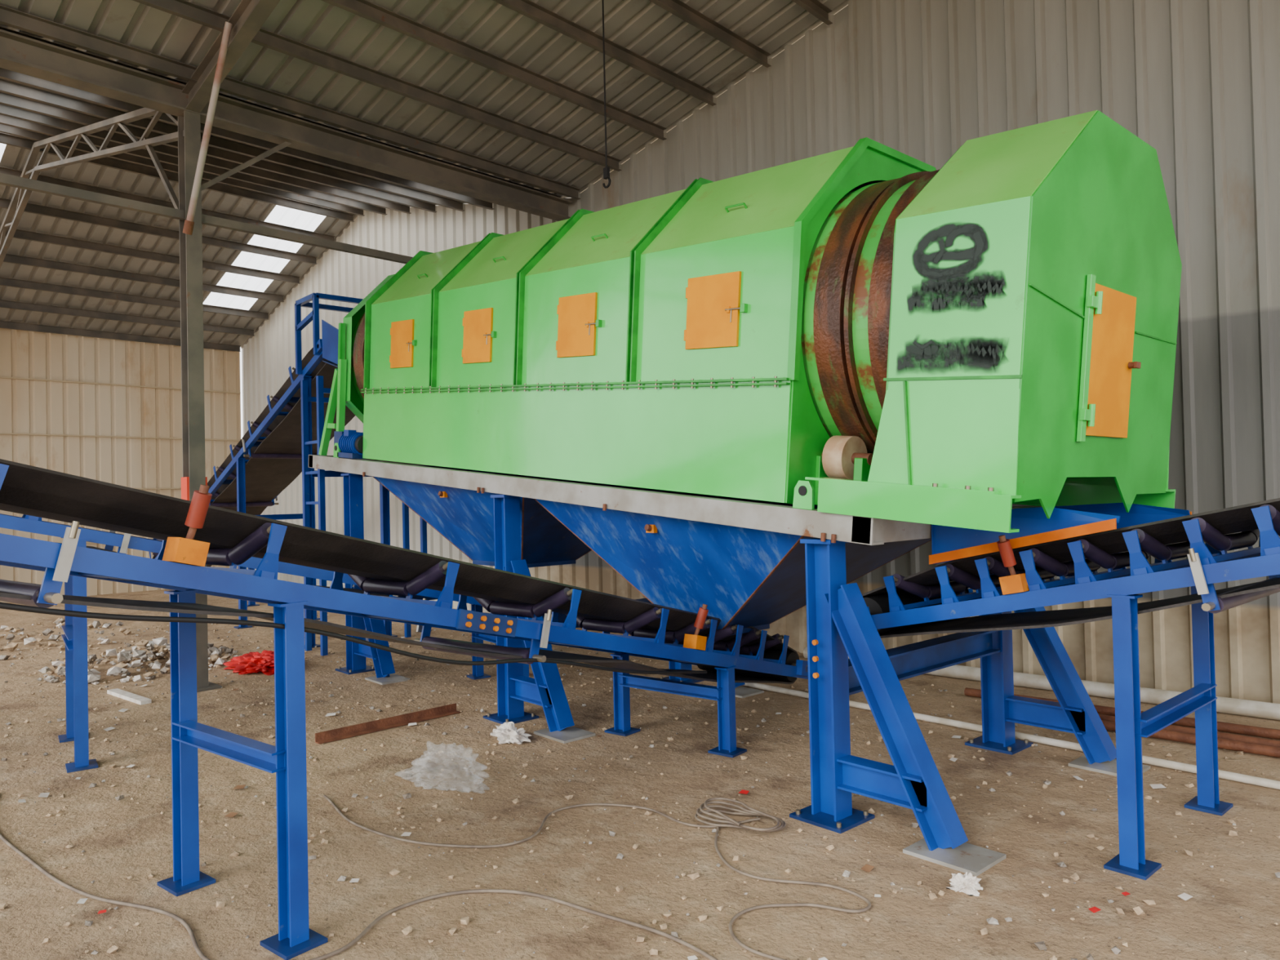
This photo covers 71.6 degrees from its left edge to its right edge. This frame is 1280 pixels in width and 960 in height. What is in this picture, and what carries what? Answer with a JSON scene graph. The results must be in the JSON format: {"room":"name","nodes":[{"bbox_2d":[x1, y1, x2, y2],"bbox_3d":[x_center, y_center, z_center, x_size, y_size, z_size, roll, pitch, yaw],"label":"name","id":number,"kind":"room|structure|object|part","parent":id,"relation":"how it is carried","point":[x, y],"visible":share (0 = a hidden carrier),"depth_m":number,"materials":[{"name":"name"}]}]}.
{"room":"waste facility","nodes":[
{"label":"waste facility","id":0,"kind":"room"},
{"bbox_2d":[0,328,240,603],"bbox_3d":[-11.780,-0.255,13.827,0.088,4.700,11.004,-2,-1,43],"label":"wall","id":1,"kind":"structure","parent":0,"point":[109,411],"depth_m":16.07,"materials":[{"name":"beige metal"}]},
{"bbox_2d":[0,0,850,349],"bbox_3d":[-4.229,-3.824,6.711,20.961,1.864,11.100,-2,-1,43],"label":"ceiling","id":2,"kind":"structure","parent":0,"point":[642,27],"depth_m":8.73,"materials":[{"name":"grey metal"}]},
{"bbox_2d":[0,0,832,351],"bbox_3d":[-4.274,-3.732,6.644,20.658,1.844,10.940,-2,-1,43],"label":"purlins","id":3,"kind":"object","parent":2,"relation":"attached to","point":[33,109],"visible":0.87,"depth_m":9.97,"materials":[{"name":"grey metal"}]},
{"bbox_2d":[601,0,610,188],"bbox_3d":[-0.300,-3.302,7.550,0.030,1.649,0.099,0,-1,-42],"label":"hook","id":4,"kind":"object","parent":2,"relation":"hanging from","point":[606,170],"visible":1,"depth_m":7.54,"materials":[{"name":"black metal"}]},
{"bbox_2d":[0,589,1279,959],"bbox_3d":[-1.634,1.665,1.835,80.000,0.001,85.000,0,-1,-42],"label":"floor","id":5,"kind":"structure","parent":0,"point":[906,924],"depth_m":4.16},
{"bbox_2d":[0,617,131,660],"bbox_3d":[-7.427,1.876,10.676,2.329,0.167,3.083,0,-1,-42],"label":"rubble pile","id":6,"kind":"object","parent":5,"relation":"on","point":[11,646],"visible":0.86,"depth_m":10.53,"materials":[{"name":"stone"}]},
{"bbox_2d":[106,688,151,705],"bbox_3d":[-4.238,1.794,7.357,0.707,0.030,0.080,-2,-1,40],"label":"board","id":7,"kind":"object","parent":5,"relation":"on","point":[135,698],"visible":1,"depth_m":7.30,"materials":[{"name":"white wood"}]},
{"bbox_2d":[36,637,238,684],"bbox_3d":[-4.964,1.736,8.841,1.783,0.272,1.822,0,-1,-42],"label":"rubble pile","id":8,"kind":"object","parent":5,"relation":"on","point":[144,651],"visible":0.65,"depth_m":8.60,"materials":[{"name":"stone"}]},
{"bbox_2d":[222,649,274,675],"bbox_3d":[-3.661,1.730,8.560,0.623,0.167,1.048,0,-1,-42],"label":"sack","id":9,"kind":"object","parent":5,"relation":"on","point":[251,662],"visible":0.62,"depth_m":8.36,"materials":[{"name":"plastic"}]},
{"bbox_2d":[0,513,528,773],"bbox_3d":[-3.577,0.559,5.892,7.602,2.421,1.020,-1,-1,-36],"label":"conveyor","id":10,"kind":"object","parent":5,"relation":"on","point":[74,637],"visible":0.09,"depth_m":5.53,"materials":[{"name":"blue metal"}]},
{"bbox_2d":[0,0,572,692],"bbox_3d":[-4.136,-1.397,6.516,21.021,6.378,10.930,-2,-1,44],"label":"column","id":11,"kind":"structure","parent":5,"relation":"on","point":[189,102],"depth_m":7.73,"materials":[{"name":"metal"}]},
{"bbox_2d":[182,21,232,235],"bbox_3d":[-3.493,-2.816,7.166,0.706,1.574,0.072,-2,-1,34],"label":"slanted pole","id":12,"kind":"object","parent":11,"relation":"attached to","point":[188,224],"visible":1,"depth_m":7.14,"materials":[{"name":"metal"}]},
{"bbox_2d":[148,293,427,655],"bbox_3d":[-5.341,0.008,12.357,1.215,3.805,8.280,0,-1,-42],"label":"conveyor","id":13,"kind":"object","parent":5,"relation":"on","point":[273,451],"visible":0.48,"depth_m":10.36,"materials":[{"name":"blue metal"}]},
{"bbox_2d":[0,833,717,959],"bbox_3d":[-1.696,1.685,3.637,4.581,0.013,0.884,-2,-1,24],"label":"power cable","id":14,"kind":"object","parent":5,"relation":"on","point":[202,957],"visible":1,"depth_m":3.46,"materials":[{"name":"grey rubber"}]},
{"bbox_2d":[315,702,460,744],"bbox_3d":[-1.741,1.701,6.229,0.063,0.060,1.093,-2,-1,45],"label":"iron","id":15,"kind":"object","parent":5,"relation":"on","point":[348,731],"visible":1,"depth_m":6.20,"materials":[{"name":"brown metal"}]},
{"bbox_2d":[0,458,808,959],"bbox_3d":[-1.467,0.557,3.664,1.020,2.263,7.396,-2,-1,39],"label":"conveyor","id":16,"kind":"object","parent":5,"relation":"on","point":[194,534],"visible":0.99,"depth_m":3.53,"materials":[{"name":"blue metal"}]},
{"bbox_2d":[490,721,530,744],"bbox_3d":[-0.849,1.648,5.825,0.247,0.122,0.330,0,-1,-42],"label":"plastic bag","id":17,"kind":"object","parent":5,"relation":"on","point":[507,732],"visible":1,"depth_m":5.76,"materials":[{"name":"white plastic"}]},
{"bbox_2d":[323,795,759,848],"bbox_3d":[-0.595,1.671,4.319,2.335,0.011,0.606,-1,-1,9],"label":"power cable","id":18,"kind":"object","parent":5,"relation":"on","point":[327,798],"visible":0.94,"depth_m":4.26,"materials":[{"name":"grey rubber"}]},
{"bbox_2d":[17,629,1192,959],"bbox_3d":[-1.907,1.739,7.025,5.362,0.016,10.783,0,-1,-42],"label":"paper litter","id":19,"kind":"object","parent":5,"relation":"on","point":[867,868],"visible":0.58,"depth_m":4.62,"materials":[{"name":"paper"},{"name":"red plastic"}]},
{"bbox_2d":[0,610,1279,959],"bbox_3d":[-2.007,1.750,7.260,6.500,0.040,12.421,0,-1,-42],"label":"gravel","id":20,"kind":"object","parent":5,"relation":"on","point":[1138,910],"visible":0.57,"depth_m":4.54,"materials":[{"name":"stone"}]},
{"bbox_2d":[694,797,786,832],"bbox_3d":[0.483,1.621,4.274,0.299,0.058,0.471,0,-1,-42],"label":"coiled cable","id":21,"kind":"object","parent":5,"relation":"on","point":[753,812],"visible":1,"depth_m":4.29,"materials":[{"name":"grey rubber"}]},
{"bbox_2d":[308,110,1182,876],"bbox_3d":[-0.187,-0.264,6.853,2.000,3.949,7.397,0,-1,-42],"label":"screen","id":22,"kind":"object","parent":5,"relation":"on","point":[751,396],"visible":0.97,"depth_m":4.71,"materials":[{"name":"green metal"}]},
{"bbox_3d":[-2.742,-0.339,8.484,0.242,0.292,0.635,0,-1,-42],"label":"drive motor","id":23,"kind":"part","parent":22,"relation":"part of","materials":[{"name":"blue metal"}]},
{"bbox_3d":[-2.403,-1.147,9.314,1.700,1.842,0.731,0,-1,-42],"label":"feed casing","id":24,"kind":"part","parent":22,"relation":"part of","materials":[{"name":"green metal"}]},
{"bbox_3d":[-2.043,-1.170,7.630,0.030,0.433,0.473,0,-1,-42],"label":"inspection door","id":25,"kind":"part","parent":22,"relation":"part of","materials":[{"name":"orange metal"}]},
{"bbox_3d":[-1.226,-1.091,6.720,0.030,0.433,0.473,0,-1,-42],"label":"inspection door","id":26,"kind":"part","parent":22,"relation":"part of","materials":[{"name":"orange metal"}]},
{"bbox_3d":[-0.409,-1.012,5.811,0.030,0.433,0.473,0,-1,-42],"label":"inspection door","id":27,"kind":"part","parent":22,"relation":"part of","materials":[{"name":"orange metal"}]},
{"bbox_3d":[-0.453,-0.027,7.138,1.917,0.815,6.604,0,-1,-42],"label":"frame","id":28,"kind":"part","parent":22,"relation":"part of","materials":[{"name":"grey metal"}]},
{"bbox_3d":[0.408,-0.933,4.901,0.030,0.433,0.473,0,-1,-42],"label":"inspection door","id":29,"kind":"part","parent":22,"relation":"part of","materials":[{"name":"orange metal"}]},
{"bbox_2d":[804,110,1182,533],"bbox_3d":[1.886,-0.729,4.532,1.930,1.894,1.152,0,-1,-42],"label":"hood","id":30,"kind":"object","parent":22,"relation":"attached to","point":[998,323],"depth_m":3.96,"materials":[{"name":"green metal"}]},
{"bbox_2d":[714,826,871,959],"bbox_3d":[0.609,1.633,3.587,0.561,0.011,1.301,-1,-1,1],"label":"power cable","id":31,"kind":"object","parent":5,"relation":"on","point":[794,904],"visible":1,"depth_m":3.40,"materials":[{"name":"grey rubber"}]},
{"bbox_2d":[946,871,982,896],"bbox_3d":[1.294,1.587,3.519,0.108,0.078,0.141,0,-1,-42],"label":"crumpled paper","id":32,"kind":"object","parent":5,"relation":"on","point":[968,884],"visible":1,"depth_m":3.50,"materials":[{"name":"white paper"}]},
{"bbox_2d":[742,682,1279,789],"bbox_3d":[2.759,1.596,5.175,0.044,0.044,7.100,0,-1,-42],"label":"pipe","id":33,"kind":"object","parent":5,"relation":"on","point":[1268,783],"visible":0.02,"depth_m":5.43,"materials":[{"name":"white metal"}]},
{"bbox_2d":[803,647,1279,719],"bbox_3d":[4.156,1.547,5.993,7.100,0.110,0.110,-2,-1,43],"label":"pipe","id":34,"kind":"object","parent":5,"relation":"on","point":[1261,709],"visible":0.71,"depth_m":6.56,"materials":[{"name":"white metal"}]},
{"bbox_2d":[862,497,1279,879],"bbox_3d":[2.951,0.610,3.425,1.180,1.955,4.512,0,-1,-42],"label":"conveyor","id":35,"kind":"object","parent":5,"relation":"on","point":[926,602],"visible":0.96,"depth_m":3.91,"materials":[{"name":"blue metal"}]},
{"bbox_2d":[928,502,1191,564],"bbox_3d":[2.080,0.263,4.391,0.980,0.280,0.870,0,-1,-42],"label":"chute","id":36,"kind":"object","parent":35,"relation":"on","point":[948,544],"visible":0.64,"depth_m":4.19,"materials":[{"name":"blue metal"}]},
{"bbox_2d":[964,687,1279,739],"bbox_3d":[3.883,1.565,5.487,3.800,0.058,0.060,-2,-1,43],"label":"rusty pipe","id":37,"kind":"object","parent":5,"relation":"on","point":[1246,730],"visible":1,"depth_m":5.64,"materials":[{"name":"brown metal"}]},
{"bbox_2d":[1097,713,1279,746],"bbox_3d":[4.115,1.550,4.860,4.201,0.058,0.060,-2,-1,45],"label":"rusty pipe","id":38,"kind":"object","parent":5,"relation":"on","point":[1106,717],"visible":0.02,"depth_m":5.38,"materials":[{"name":"brown metal"}]},
{"bbox_2d":[1101,720,1279,757],"bbox_3d":[4.223,1.542,4.537,4.001,0.058,0.060,-2,-1,45],"label":"rusty pipe","id":39,"kind":"object","parent":5,"relation":"on","point":[1230,744],"visible":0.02,"depth_m":5.26,"materials":[{"name":"metal"}]},
{"bbox_2d":[241,0,1279,703],"bbox_3d":[-0.411,-1.466,10.642,20.960,6.520,0.044,-2,-1,43],"label":"wall","id":40,"kind":"structure","parent":0,"point":[1197,82],"depth_m":7.06,"materials":[{"name":"grey metal"}]}
]}

